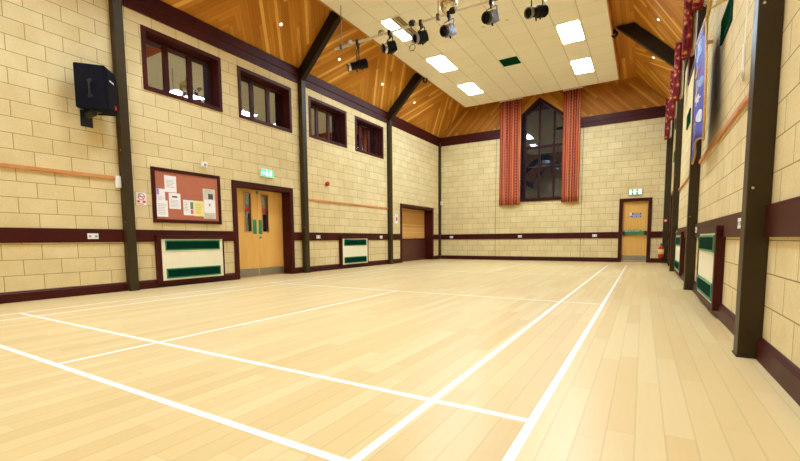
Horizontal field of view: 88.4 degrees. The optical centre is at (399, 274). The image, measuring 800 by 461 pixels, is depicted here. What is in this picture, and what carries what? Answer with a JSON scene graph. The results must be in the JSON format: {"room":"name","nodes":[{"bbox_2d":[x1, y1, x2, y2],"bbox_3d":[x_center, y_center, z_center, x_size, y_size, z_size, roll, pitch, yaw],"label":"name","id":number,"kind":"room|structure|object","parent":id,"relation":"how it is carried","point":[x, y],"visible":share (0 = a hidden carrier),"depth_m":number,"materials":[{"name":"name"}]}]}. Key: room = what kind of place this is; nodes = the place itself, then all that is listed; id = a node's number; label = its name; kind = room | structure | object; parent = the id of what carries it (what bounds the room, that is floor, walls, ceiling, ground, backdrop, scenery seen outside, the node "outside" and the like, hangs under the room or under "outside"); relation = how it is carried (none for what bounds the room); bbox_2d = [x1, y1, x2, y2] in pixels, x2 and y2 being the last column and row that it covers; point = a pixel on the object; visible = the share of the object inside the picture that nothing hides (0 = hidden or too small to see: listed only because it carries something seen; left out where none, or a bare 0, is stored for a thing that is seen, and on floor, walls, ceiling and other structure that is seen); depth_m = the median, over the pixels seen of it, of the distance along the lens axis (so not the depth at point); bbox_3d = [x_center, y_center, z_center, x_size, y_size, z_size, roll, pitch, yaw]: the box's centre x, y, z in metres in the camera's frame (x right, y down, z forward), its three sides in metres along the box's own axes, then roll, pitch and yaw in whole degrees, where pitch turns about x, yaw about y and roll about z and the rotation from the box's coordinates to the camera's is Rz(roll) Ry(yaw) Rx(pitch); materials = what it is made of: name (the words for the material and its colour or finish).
{"room":"sports hall","nodes":[
{"label":"sports hall","id":0,"kind":"room"},
{"bbox_2d":[0,0,437,292],"bbox_3d":[-2.817,-2.704,10.840,0.360,5.340,17.340,2,6,30],"label":"wall","id":1,"kind":"structure","parent":0,"point":[41,41],"depth_m":7.18,"materials":[{"name":"beige brick"}]},
{"bbox_2d":[0,163,114,178],"bbox_3d":[-5.945,-1.490,5.218,0.030,0.056,4.330,2,6,30],"label":"rail","id":2,"kind":"object","parent":1,"relation":"attached to","point":[6,165],"visible":1,"depth_m":6.30,"materials":[{"name":"orange wood"}]},
{"bbox_2d":[73,62,117,127],"bbox_3d":[-4.870,-2.827,6.556,0.488,0.895,0.446,-2,5,-14],"label":"loudspeaker","id":3,"kind":"object","parent":1,"relation":"attached to","point":[95,85],"visible":1,"depth_m":6.42,"materials":[{"name":"black plastic"}]},
{"bbox_2d":[106,70,117,112],"bbox_3d":[-4.657,-2.939,6.647,0.012,0.560,0.330,-2,5,-13],"label":"grille","id":4,"kind":"object","parent":3,"relation":"attached to","point":[111,93],"depth_m":6.61,"materials":[{"name":"plastic"}]},
{"bbox_2d":[114,176,121,187],"bbox_3d":[-4.840,-1.587,7.056,0.066,0.200,0.080,2,6,30],"label":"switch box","id":5,"kind":"object","parent":1,"relation":"attached to","point":[117,180],"visible":1,"depth_m":7.03,"materials":[{"name":"white plastic"}]},
{"bbox_2d":[136,192,146,205],"bbox_3d":[-4.667,-1.363,7.422,0.012,0.230,0.170,2,6,30],"label":"no smoking sign","id":6,"kind":"object","parent":1,"relation":"attached to","point":[140,196],"visible":1,"depth_m":7.42,"materials":[{"name":"white paper"}]},
{"bbox_2d":[140,24,222,111],"bbox_3d":[-4.324,-3.953,8.108,0.320,1.110,1.610,2,6,30],"label":"window","id":7,"kind":"structure","parent":1,"relation":"in","point":[203,69],"depth_m":8.32,"materials":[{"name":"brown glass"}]},
{"bbox_2d":[150,166,221,223],"bbox_3d":[-4.200,-1.526,8.180,0.035,1.020,1.430,2,6,30],"label":"notice board","id":8,"kind":"object","parent":1,"relation":"attached to","point":[189,185],"visible":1,"depth_m":8.12,"materials":[{"name":"red fabric"}]},
{"bbox_2d":[156,188,164,199],"bbox_3d":[-4.480,-1.479,7.703,0.002,0.250,0.160,2,6,30],"label":"notice","id":9,"kind":"object","parent":8,"relation":"attached to","point":[160,193],"visible":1,"depth_m":7.70,"materials":[{"name":"white paper"}]},
{"bbox_2d":[156,200,167,216],"bbox_3d":[-4.469,-1.241,7.735,0.002,0.310,0.210,2,6,30],"label":"notice","id":10,"kind":"object","parent":8,"relation":"attached to","point":[162,205],"visible":1,"depth_m":7.74,"materials":[{"name":"white paper"}]},
{"bbox_2d":[164,175,176,192],"bbox_3d":[-4.383,-1.723,7.851,0.002,0.310,0.230,2,6,30],"label":"notice","id":11,"kind":"object","parent":8,"relation":"attached to","point":[169,181],"visible":1,"depth_m":7.85,"materials":[{"name":"white paper"}]},
{"bbox_2d":[169,193,180,208],"bbox_3d":[-4.345,-1.414,7.938,0.002,0.300,0.230,2,6,30],"label":"notice","id":12,"kind":"object","parent":8,"relation":"attached to","point":[174,198],"visible":1,"depth_m":7.93,"materials":[{"name":"white paper"}]},
{"bbox_2d":[183,200,193,215],"bbox_3d":[-4.205,-1.326,8.183,0.002,0.300,0.220,2,6,30],"label":"notice","id":13,"kind":"object","parent":8,"relation":"attached to","point":[188,205],"visible":1,"depth_m":8.18,"materials":[{"name":"white paper"}]},
{"bbox_2d":[194,201,203,216],"bbox_3d":[-4.092,-1.337,8.371,0.002,0.310,0.220,2,6,30],"label":"notice","id":14,"kind":"object","parent":8,"relation":"attached to","point":[198,205],"visible":1,"depth_m":8.38,"materials":[{"name":"yellow paper"}]},
{"bbox_2d":[202,188,215,218],"bbox_3d":[-3.972,-1.465,8.569,0.002,0.610,0.280,2,6,30],"label":"notice","id":15,"kind":"object","parent":8,"relation":"attached to","point":[208,194],"visible":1,"depth_m":8.56,"materials":[{"name":"white paper"}]},
{"bbox_2d":[204,199,214,212],"bbox_3d":[-3.966,-1.416,8.576,0.002,0.270,0.250,2,6,30],"label":"notice","id":16,"kind":"object","parent":8,"relation":"attached to","point":[209,205],"visible":1,"depth_m":8.57,"materials":[{"name":"white paper"}]},
{"bbox_2d":[154,235,224,283],"bbox_3d":[-4.163,-0.329,8.258,0.105,0.910,1.440,2,6,30],"label":"wall heater","id":17,"kind":"object","parent":1,"relation":"attached to","point":[178,258],"visible":1,"depth_m":8.16,"materials":[{"name":"beige metal"}]},
{"bbox_2d":[165,240,219,249],"bbox_3d":[-4.128,-0.589,8.247,0.016,0.190,1.155,2,6,30],"label":"grille","id":18,"kind":"object","parent":17,"relation":"attached to","point":[169,244],"depth_m":8.21,"materials":[{"name":"green metal"}]},
{"bbox_2d":[167,265,220,278],"bbox_3d":[-4.124,-0.056,8.292,0.016,0.190,1.155,2,6,30],"label":"grille","id":19,"kind":"object","parent":17,"relation":"attached to","point":[182,271],"depth_m":8.25,"materials":[{"name":"green metal"}]},
{"bbox_2d":[201,162,206,166],"bbox_3d":[-4.004,-2.250,8.413,0.085,0.100,0.100,2,6,30],"label":"sensor","id":20,"kind":"object","parent":1,"relation":"attached to","point":[203,164],"visible":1,"depth_m":8.38,"materials":[{"name":"white plastic"}]},
{"bbox_2d":[0,227,438,242],"bbox_3d":[-2.636,-1.003,10.884,0.028,0.220,17.340,2,6,30],"label":"rail","id":21,"kind":"object","parent":1,"relation":"attached to","point":[7,234],"visible":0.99,"depth_m":6.92,"materials":[{"name":"brown wood"}]},
{"bbox_2d":[87,233,98,238],"bbox_3d":[-5.049,-0.628,6.764,0.014,0.090,0.156,2,6,30],"label":"power socket","id":22,"kind":"object","parent":21,"relation":"attached to","point":[89,235],"visible":1,"depth_m":6.75,"materials":[{"name":"white plastic"}]},
{"bbox_2d":[0,255,438,303],"bbox_3d":[-2.629,-0.114,10.959,0.030,0.155,17.340,2,6,30],"label":"baseboard","id":23,"kind":"structure","parent":1,"relation":"attached to","point":[30,295],"depth_m":6.96,"materials":[{"name":"brown wood"}]},
{"bbox_2d":[231,180,294,279],"bbox_3d":[-3.365,-1.051,9.971,0.375,2.200,1.820,2,6,30],"label":"door","id":24,"kind":"structure","parent":1,"relation":"in","point":[268,248],"depth_m":10.15,"materials":[{"name":"brown wood"}]},
{"bbox_2d":[237,65,291,132],"bbox_3d":[-3.297,-4.107,9.846,0.320,1.110,1.600,2,6,30],"label":"window","id":25,"kind":"structure","parent":1,"relation":"in","point":[263,100],"depth_m":9.95,"materials":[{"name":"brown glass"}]},
{"bbox_2d":[259,168,272,177],"bbox_3d":[-3.185,-2.409,9.814,0.066,0.190,0.380,2,6,30],"label":"exit sign","id":26,"kind":"object","parent":1,"relation":"attached to","point":[266,173],"visible":1,"depth_m":9.76,"materials":[{"name":"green plastic"}]},
{"bbox_2d":[122,0,439,145],"bbox_3d":[-2.653,-5.098,10.531,0.065,0.360,17.340,2,6,30],"label":"crown molding","id":27,"kind":"structure","parent":1,"relation":"attached to","point":[162,12],"depth_m":9.30,"materials":[{"name":"brown wood"}]},
{"bbox_2d":[308,96,346,147],"bbox_3d":[-2.152,-4.298,11.780,0.320,1.070,1.630,2,6,30],"label":"window","id":28,"kind":"structure","parent":1,"relation":"in","point":[327,122],"depth_m":11.94,"materials":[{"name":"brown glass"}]},
{"bbox_2d":[308,198,387,208],"bbox_3d":[-1.438,-2.175,12.839,0.030,0.056,4.210,2,6,30],"label":"rail","id":29,"kind":"object","parent":1,"relation":"attached to","point":[309,199],"visible":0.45,"depth_m":12.42,"materials":[{"name":"orange wood"}]},
{"bbox_2d":[339,236,368,266],"bbox_3d":[-1.422,-0.740,12.893,0.105,0.910,1.440,2,6,30],"label":"wall heater","id":30,"kind":"object","parent":1,"relation":"attached to","point":[353,250],"visible":1,"depth_m":12.79,"materials":[{"name":"beige metal"}]},
{"bbox_2d":[344,239,366,245],"bbox_3d":[-1.388,-1.000,12.881,0.016,0.190,1.155,2,6,30],"label":"grille","id":31,"kind":"object","parent":30,"relation":"attached to","point":[347,242],"depth_m":12.87,"materials":[{"name":"green metal"}]},
{"bbox_2d":[344,256,366,262],"bbox_3d":[-1.383,-0.467,12.926,0.016,0.190,1.155,2,6,30],"label":"grille","id":32,"kind":"object","parent":30,"relation":"attached to","point":[347,259],"depth_m":12.90,"materials":[{"name":"green metal"}]},
{"bbox_2d":[355,115,383,158],"bbox_3d":[-1.112,-4.455,13.539,0.320,1.070,1.610,2,6,30],"label":"window","id":33,"kind":"structure","parent":1,"relation":"in","point":[368,135],"depth_m":13.74,"materials":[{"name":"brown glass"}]},
{"bbox_2d":[402,208,423,238],"bbox_3d":[0.385,-2.050,16.730,0.040,1.200,2.580,2,6,30],"label":"shutter","id":34,"kind":"object","parent":1,"relation":"attached to","point":[412,219],"depth_m":16.93,"materials":[{"name":"brown wood"}]},
{"bbox_2d":[400,203,433,262],"bbox_3d":[0.549,-1.649,16.668,0.455,2.210,2.800,2,6,30],"label":"hatch","id":35,"kind":"object","parent":1,"relation":"attached to","point":[416,222],"visible":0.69,"depth_m":17.15,"materials":[{"name":"brown wood"}]},
{"bbox_2d":[0,259,799,460],"bbox_3d":[1.056,0.190,8.807,9.300,0.152,18.060,2,6,30],"label":"floor","id":36,"kind":"structure","parent":0,"point":[426,359],"depth_m":2.69,"materials":[{"name":"brown wood"}]},
{"bbox_2d":[108,0,139,290],"bbox_3d":[-4.152,-2.855,6.675,1.546,6.360,0.164,2,6,30],"label":"steel column","id":37,"kind":"structure","parent":36,"relation":"on","point":[115,6],"depth_m":7.04,"materials":[{"name":"black metal"}]},
{"bbox_2d":[298,11,341,272],"bbox_3d":[-1.929,-3.189,10.435,1.546,6.360,0.164,2,6,30],"label":"steel column","id":38,"kind":"structure","parent":36,"relation":"on","point":[333,20],"depth_m":10.66,"materials":[{"name":"black metal"}]},
{"bbox_2d":[387,73,423,263],"bbox_3d":[0.248,-3.515,14.117,1.546,6.360,0.164,2,6,30],"label":"steel column","id":39,"kind":"structure","parent":36,"relation":"on","point":[417,78],"depth_m":14.34,"materials":[{"name":"black metal"}]},
{"bbox_2d":[438,146,440,258],"bbox_3d":[1.758,-3.147,18.139,0.100,4.930,0.100,2,6,30],"label":"post","id":40,"kind":"object","parent":36,"relation":"on","point":[439,147],"visible":1,"depth_m":18.09,"materials":[{"name":"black metal"}]},
{"bbox_2d":[616,23,684,270],"bbox_3d":[6.375,-3.274,10.666,1.546,6.360,0.164,2,6,30],"label":"steel column","id":41,"kind":"structure","parent":36,"relation":"on","point":[633,31],"depth_m":10.35,"materials":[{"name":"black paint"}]},
{"bbox_2d":[661,120,673,262],"bbox_3d":[9.030,-2.846,13.866,0.180,4.930,0.100,2,6,30],"label":"post","id":42,"kind":"object","parent":36,"relation":"on","point":[669,149],"visible":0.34,"depth_m":13.83,"materials":[{"name":"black metal"}]},
{"bbox_2d":[658,243,664,258],"bbox_3d":[8.872,-0.794,13.969,0.184,0.515,0.172,0,5,5],"label":"fire extinguisher","id":43,"kind":"object","parent":42,"relation":"attached to","point":[661,250],"visible":1,"depth_m":13.91,"materials":[{"name":"red metal"}]},
{"bbox_2d":[683,4,706,289],"bbox_3d":[4.157,-2.941,6.916,1.546,6.360,0.164,2,6,30],"label":"steel column","id":44,"kind":"structure","parent":36,"relation":"on","point":[694,170],"depth_m":6.65,"materials":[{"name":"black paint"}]},
{"bbox_2d":[732,0,784,358],"bbox_3d":[1.893,-2.602,3.088,1.546,6.360,0.164,2,6,30],"label":"steel column","id":45,"kind":"structure","parent":36,"relation":"on","point":[768,18],"depth_m":2.84,"materials":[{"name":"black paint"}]},
{"bbox_2d":[160,0,683,137],"bbox_3d":[1.010,-5.648,8.316,9.180,1.690,18.060,2,6,30],"label":"ceiling","id":46,"kind":"structure","parent":0,"point":[477,48],"depth_m":10.96,"materials":[{"name":"brown wood"}]},
{"bbox_2d":[378,14,417,41],"bbox_3d":[0.036,-6.115,10.261,0.600,0.009,1.200,2,6,30],"label":"recessed light","id":47,"kind":"object","parent":46,"relation":"in","point":[397,21],"visible":0.74,"depth_m":10.13,"materials":[{"name":"white plastic"}]},
{"bbox_2d":[382,19,411,40],"bbox_3d":[-0.072,-6.123,10.324,0.270,0.003,1.120,2,6,30],"label":"diffuser","id":48,"kind":"object","parent":47,"relation":"attached to","point":[403,35],"depth_m":10.27,"materials":[{"name":"white plastic"}]},
{"bbox_2d":[334,0,497,49],"bbox_3d":[0.779,-5.461,7.986,5.290,0.945,0.130,2,6,30],"label":"bar","id":49,"kind":"object","parent":46,"relation":"hanging from","point":[452,10],"visible":0.99,"depth_m":8.30,"materials":[{"name":"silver metal"}]},
{"bbox_2d":[346,39,367,71],"bbox_3d":[-0.944,-4.814,9.076,0.481,0.690,0.258,-3,5,-25],"label":"spotlight","id":50,"kind":"object","parent":49,"relation":"hanging from","point":[361,64],"visible":1,"depth_m":9.04,"materials":[{"name":"black paint"}]},
{"bbox_2d":[381,29,396,54],"bbox_3d":[-0.232,-4.880,8.646,0.331,0.496,0.282,-3,5,-28],"label":"spotlight","id":51,"kind":"object","parent":49,"relation":"hanging from","point":[390,47],"visible":1,"depth_m":8.60,"materials":[{"name":"black paint"}]},
{"bbox_2d":[412,19,428,44],"bbox_3d":[0.405,-4.864,8.271,0.331,0.476,0.282,-3,5,-28],"label":"spotlight","id":52,"kind":"object","parent":49,"relation":"hanging from","point":[420,37],"visible":1,"depth_m":8.22,"materials":[{"name":"black paint"}]},
{"bbox_2d":[440,11,456,38],"bbox_3d":[0.935,-4.830,7.962,0.278,0.500,0.348,2,6,30],"label":"spotlight","id":53,"kind":"object","parent":49,"relation":"hanging from","point":[449,30],"visible":1,"depth_m":7.91,"materials":[{"name":"black paint"}]},
{"bbox_2d":[481,0,499,25],"bbox_3d":[1.659,-4.810,7.535,0.278,0.480,0.348,2,6,30],"label":"spotlight","id":54,"kind":"object","parent":49,"relation":"hanging from","point":[490,17],"visible":1,"depth_m":7.49,"materials":[{"name":"black paint"}]},
{"bbox_2d":[524,0,548,20],"bbox_3d":[2.364,-4.708,7.130,0.480,0.625,0.258,-3,5,-23],"label":"spotlight","id":55,"kind":"object","parent":49,"relation":"hanging from","point":[540,11],"visible":1,"depth_m":7.08,"materials":[{"name":"black paint"}]},
{"bbox_2d":[424,54,457,72],"bbox_3d":[1.254,-6.298,12.320,0.600,0.009,1.200,2,6,30],"label":"recessed light","id":56,"kind":"object","parent":46,"relation":"in","point":[440,62],"visible":1,"depth_m":12.28,"materials":[{"name":"white plastic"}]},
{"bbox_2d":[439,0,458,13],"bbox_3d":[0.997,-5.657,8.393,0.410,0.625,0.410,2,6,30],"label":"ball","id":57,"kind":"object","parent":46,"relation":"hanging from","point":[444,5],"visible":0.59,"depth_m":8.29,"materials":[{"name":"mirror"}]},
{"bbox_2d":[456,82,484,95],"bbox_3d":[2.472,-6.481,14.380,0.600,0.009,1.200,2,6,30],"label":"recessed light","id":58,"kind":"object","parent":46,"relation":"in","point":[470,88],"visible":1,"depth_m":14.34,"materials":[{"name":"white plastic"}]},
{"bbox_2d":[499,56,520,66],"bbox_3d":[3.262,-6.301,12.181,0.520,0.012,0.520,2,6,30],"label":"ceiling vent","id":59,"kind":"object","parent":46,"relation":"in","point":[512,60],"visible":1,"depth_m":12.17,"materials":[{"name":"green metal"}]},
{"bbox_2d":[499,97,522,205],"bbox_3d":[4.382,-4.855,16.343,0.900,4.168,0.112,2,6,30],"label":"curtain","id":60,"kind":"object","parent":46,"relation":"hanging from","point":[510,110],"visible":1,"depth_m":16.33,"materials":[{"name":"red fabric"}]},
{"bbox_2d":[554,19,585,44],"bbox_3d":[4.356,-6.170,10.498,0.600,0.009,1.200,2,6,30],"label":"recessed light","id":61,"kind":"object","parent":46,"relation":"in","point":[572,31],"visible":1,"depth_m":10.44,"materials":[{"name":"white plastic"}]},
{"bbox_2d":[561,87,582,201],"bbox_3d":[6.329,-4.774,15.197,0.660,4.168,0.108,2,6,30],"label":"curtain","id":62,"kind":"object","parent":46,"relation":"hanging from","point":[570,147],"visible":1,"depth_m":15.18,"materials":[{"name":"red fabric"}]},
{"bbox_2d":[569,57,594,74],"bbox_3d":[5.574,-6.352,12.557,0.600,0.009,1.200,2,6,30],"label":"recessed light","id":63,"kind":"object","parent":46,"relation":"in","point":[584,65],"visible":1,"depth_m":12.50,"materials":[{"name":"white plastic"}]},
{"bbox_2d":[611,29,617,37],"bbox_3d":[5.562,-6.244,10.649,0.169,0.225,0.085,2,6,30],"label":"fitting","id":64,"kind":"object","parent":46,"relation":"attached to","point":[615,32],"visible":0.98,"depth_m":10.62,"materials":[{"name":"black paint"}]},
{"bbox_2d":[440,77,666,257],"bbox_3d":[5.521,-3.796,16.123,8.580,6.500,0.362,2,6,30],"label":"wall","id":65,"kind":"structure","parent":0,"point":[616,158],"depth_m":15.44,"materials":[{"name":"beige brick"}]},
{"bbox_2d":[520,97,562,201],"bbox_3d":[5.434,-4.835,16.020,2.260,3.930,0.350,2,6,30],"label":"window","id":66,"kind":"structure","parent":65,"relation":"in","point":[539,101],"depth_m":15.95,"materials":[{"name":"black glass"}]},
{"bbox_2d":[441,255,660,262],"bbox_3d":[5.447,-0.620,16.222,8.520,0.155,0.030,2,6,30],"label":"baseboard","id":67,"kind":"structure","parent":65,"relation":"attached to","point":[587,259],"depth_m":16.15,"materials":[{"name":"brown wood"}]},
{"bbox_2d":[441,231,662,238],"bbox_3d":[5.441,-1.509,16.148,8.524,0.220,0.028,2,6,30],"label":"rail","id":68,"kind":"object","parent":65,"relation":"attached to","point":[654,234],"visible":1,"depth_m":16.08,"materials":[{"name":"brown wood"}]},
{"bbox_2d":[440,105,665,146],"bbox_3d":[5.399,-5.603,15.789,8.450,0.360,0.065,2,6,30],"label":"crown molding","id":69,"kind":"structure","parent":65,"relation":"attached to","point":[659,111],"depth_m":14.75,"materials":[{"name":"brown wood"}]},
{"bbox_2d":[617,197,652,262],"bbox_3d":[8.306,-1.554,14.563,1.000,2.250,0.235,2,6,30],"label":"door","id":70,"kind":"structure","parent":65,"relation":"in","point":[634,235],"depth_m":14.54,"materials":[{"name":"brown wood"}]},
{"bbox_2d":[628,189,641,194],"bbox_3d":[8.211,-2.877,14.366,0.420,0.200,0.068,2,6,30],"label":"exit sign","id":71,"kind":"object","parent":65,"relation":"attached to","point":[630,191],"visible":1,"depth_m":14.34,"materials":[{"name":"white plastic"}]},
{"bbox_2d":[668,0,799,368],"bbox_3d":[4.886,-2.385,6.314,0.360,5.340,17.340,2,6,30],"label":"wall","id":72,"kind":"structure","parent":0,"point":[722,170],"depth_m":3.83,"materials":[{"name":"beige brick"}]},
{"bbox_2d":[664,97,671,139],"bbox_3d":[8.690,-5.028,13.279,0.208,1.258,0.380,2,6,30],"label":"curtain","id":73,"kind":"object","parent":72,"relation":"hanging from","point":[668,124],"visible":0.66,"depth_m":13.19,"materials":[{"name":"red fabric"}]},
{"bbox_2d":[668,191,672,265],"bbox_3d":[8.052,-1.312,12.005,0.270,2.200,1.100,2,6,30],"label":"door","id":74,"kind":"structure","parent":72,"relation":"in","point":[672,191],"depth_m":12.46,"materials":[{"name":"brown wood"}]},
{"bbox_2d":[668,69,676,120],"bbox_3d":[7.396,-4.834,11.091,0.208,1.258,0.380,2,6,30],"label":"curtain","id":75,"kind":"object","parent":72,"relation":"hanging from","point":[672,105],"visible":0.56,"depth_m":11.01,"materials":[{"name":"red fabric"}]},
{"bbox_2d":[672,40,684,101],"bbox_3d":[6.467,-4.695,9.520,0.208,1.258,0.380,2,6,30],"label":"curtain","id":76,"kind":"object","parent":72,"relation":"hanging from","point":[678,77],"visible":0.85,"depth_m":9.42,"materials":[{"name":"red fabric"}]},
{"bbox_2d":[674,231,685,275],"bbox_3d":[6.187,-0.482,9.104,0.087,0.910,1.620,2,6,30],"label":"wall heater","id":77,"kind":"object","parent":72,"relation":"attached to","point":[679,260],"visible":0.86,"depth_m":8.47,"materials":[{"name":"beige metal"}]},
{"bbox_2d":[674,259,678,270],"bbox_3d":[6.172,-0.211,9.168,0.016,0.190,1.335,2,6,30],"label":"grille","id":78,"kind":"object","parent":77,"relation":"attached to","point":[676,264],"depth_m":9.18,"materials":[{"name":"green metal"}]},
{"bbox_2d":[675,236,680,245],"bbox_3d":[6.168,-0.744,9.123,0.016,0.190,1.335,2,6,30],"label":"grille","id":79,"kind":"object","parent":77,"relation":"attached to","point":[677,242],"depth_m":9.18,"materials":[{"name":"green metal"}]},
{"bbox_2d":[678,175,688,190],"bbox_3d":[5.928,-1.954,8.503,0.030,0.056,4.210,2,6,30],"label":"rail","id":80,"kind":"object","parent":72,"relation":"attached to","point":[687,178],"visible":0.56,"depth_m":8.99,"materials":[{"name":"orange wood"}]},
{"bbox_2d":[684,59,688,71],"bbox_3d":[4.684,-4.794,6.220,0.065,0.360,17.340,2,6,30],"label":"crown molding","id":81,"kind":"structure","parent":72,"relation":"attached to","point":[686,60],"depth_m":9.72,"materials":[{"name":"brown wood"}]},
{"bbox_2d":[686,108,690,129],"bbox_3d":[6.092,-3.270,8.679,0.020,0.290,0.700,2,6,30],"label":"air vent","id":82,"kind":"object","parent":72,"relation":"in","point":[689,112],"visible":0.98,"depth_m":8.63,"materials":[{"name":"green metal"}]},
{"bbox_2d":[681,0,696,59],"bbox_3d":[5.112,-4.491,7.228,0.208,1.258,0.380,2,6,30],"label":"curtain","id":83,"kind":"object","parent":72,"relation":"hanging from","point":[689,17],"visible":0.88,"depth_m":7.14,"materials":[{"name":"red fabric"}]},
{"bbox_2d":[688,53,694,85],"bbox_3d":[6.034,-4.409,8.205,0.320,0.640,1.800,2,6,30],"label":"window","id":84,"kind":"structure","parent":72,"relation":"in","point":[692,58],"depth_m":8.95,"materials":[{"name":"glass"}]},
{"bbox_2d":[692,0,707,11],"bbox_3d":[4.173,-4.351,5.641,0.208,1.258,0.380,2,6,30],"label":"curtain","id":85,"kind":"object","parent":72,"relation":"hanging from","point":[696,4],"visible":0.93,"depth_m":5.72,"materials":[{"name":"red fabric"}]},
{"bbox_2d":[691,0,726,164],"bbox_3d":[4.026,-2.459,5.394,0.212,1.797,1.404,2,6,30],"label":"banner","id":86,"kind":"object","parent":72,"relation":"hanging from","point":[699,118],"visible":1,"depth_m":5.25,"materials":[{"name":"blue fabric"}]},
{"bbox_2d":[696,225,725,310],"bbox_3d":[3.786,-0.122,5.044,0.087,0.910,1.620,2,6,30],"label":"wall heater","id":87,"kind":"object","parent":72,"relation":"attached to","point":[711,241],"visible":0.87,"depth_m":4.61,"materials":[{"name":"white metal"}]},
{"bbox_2d":[696,275,711,300],"bbox_3d":[3.772,0.149,5.109,0.016,0.190,1.335,2,6,30],"label":"grille","id":88,"kind":"object","parent":87,"relation":"attached to","point":[704,285],"depth_m":4.99,"materials":[{"name":"green metal"}]},
{"bbox_2d":[698,235,714,252],"bbox_3d":[3.768,-0.384,5.064,0.016,0.190,1.335,2,6,30],"label":"grille","id":89,"kind":"object","parent":87,"relation":"attached to","point":[706,242],"depth_m":4.98,"materials":[{"name":"green metal"}]},
{"bbox_2d":[699,92,748,163],"bbox_3d":[3.687,-1.619,4.713,0.030,0.056,4.260,2,6,30],"label":"rail","id":90,"kind":"object","parent":72,"relation":"attached to","point":[742,105],"visible":0.56,"depth_m":4.33,"materials":[{"name":"orange wood"}]},
{"bbox_2d":[720,0,733,45],"bbox_3d":[3.757,-2.920,4.731,0.020,0.290,0.700,2,6,30],"label":"air vent","id":91,"kind":"object","parent":72,"relation":"in","point":[727,18],"visible":1,"depth_m":4.70,"materials":[{"name":"green metal"}]},
{"bbox_2d":[667,259,799,405],"bbox_3d":[4.738,0.192,6.630,0.030,0.155,17.340,2,6,30],"label":"baseboard","id":92,"kind":"structure","parent":72,"relation":"attached to","point":[787,374],"depth_m":2.54,"materials":[{"name":"brown wood"}]},
{"bbox_2d":[668,196,799,237],"bbox_3d":[4.732,-0.698,6.554,0.028,0.220,17.340,2,6,30],"label":"rail","id":93,"kind":"object","parent":72,"relation":"attached to","point":[782,218],"visible":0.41,"depth_m":2.62,"materials":[{"name":"brown wood"}]},
{"bbox_2d":[737,218,740,228],"bbox_3d":[2.922,-0.440,3.534,0.014,0.090,0.156,2,6,30],"label":"power socket","id":94,"kind":"object","parent":93,"relation":"attached to","point":[739,219],"visible":0.67,"depth_m":3.53,"materials":[{"name":"white plastic"}]},
{"bbox_2d":[740,0,747,80],"bbox_3d":[3.094,-2.728,3.643,0.037,1.902,0.280,3,6,37],"label":"cable conduit","id":95,"kind":"object","parent":72,"relation":"attached to","point":[742,75],"visible":1,"depth_m":3.75,"materials":[{"name":"white plastic"}]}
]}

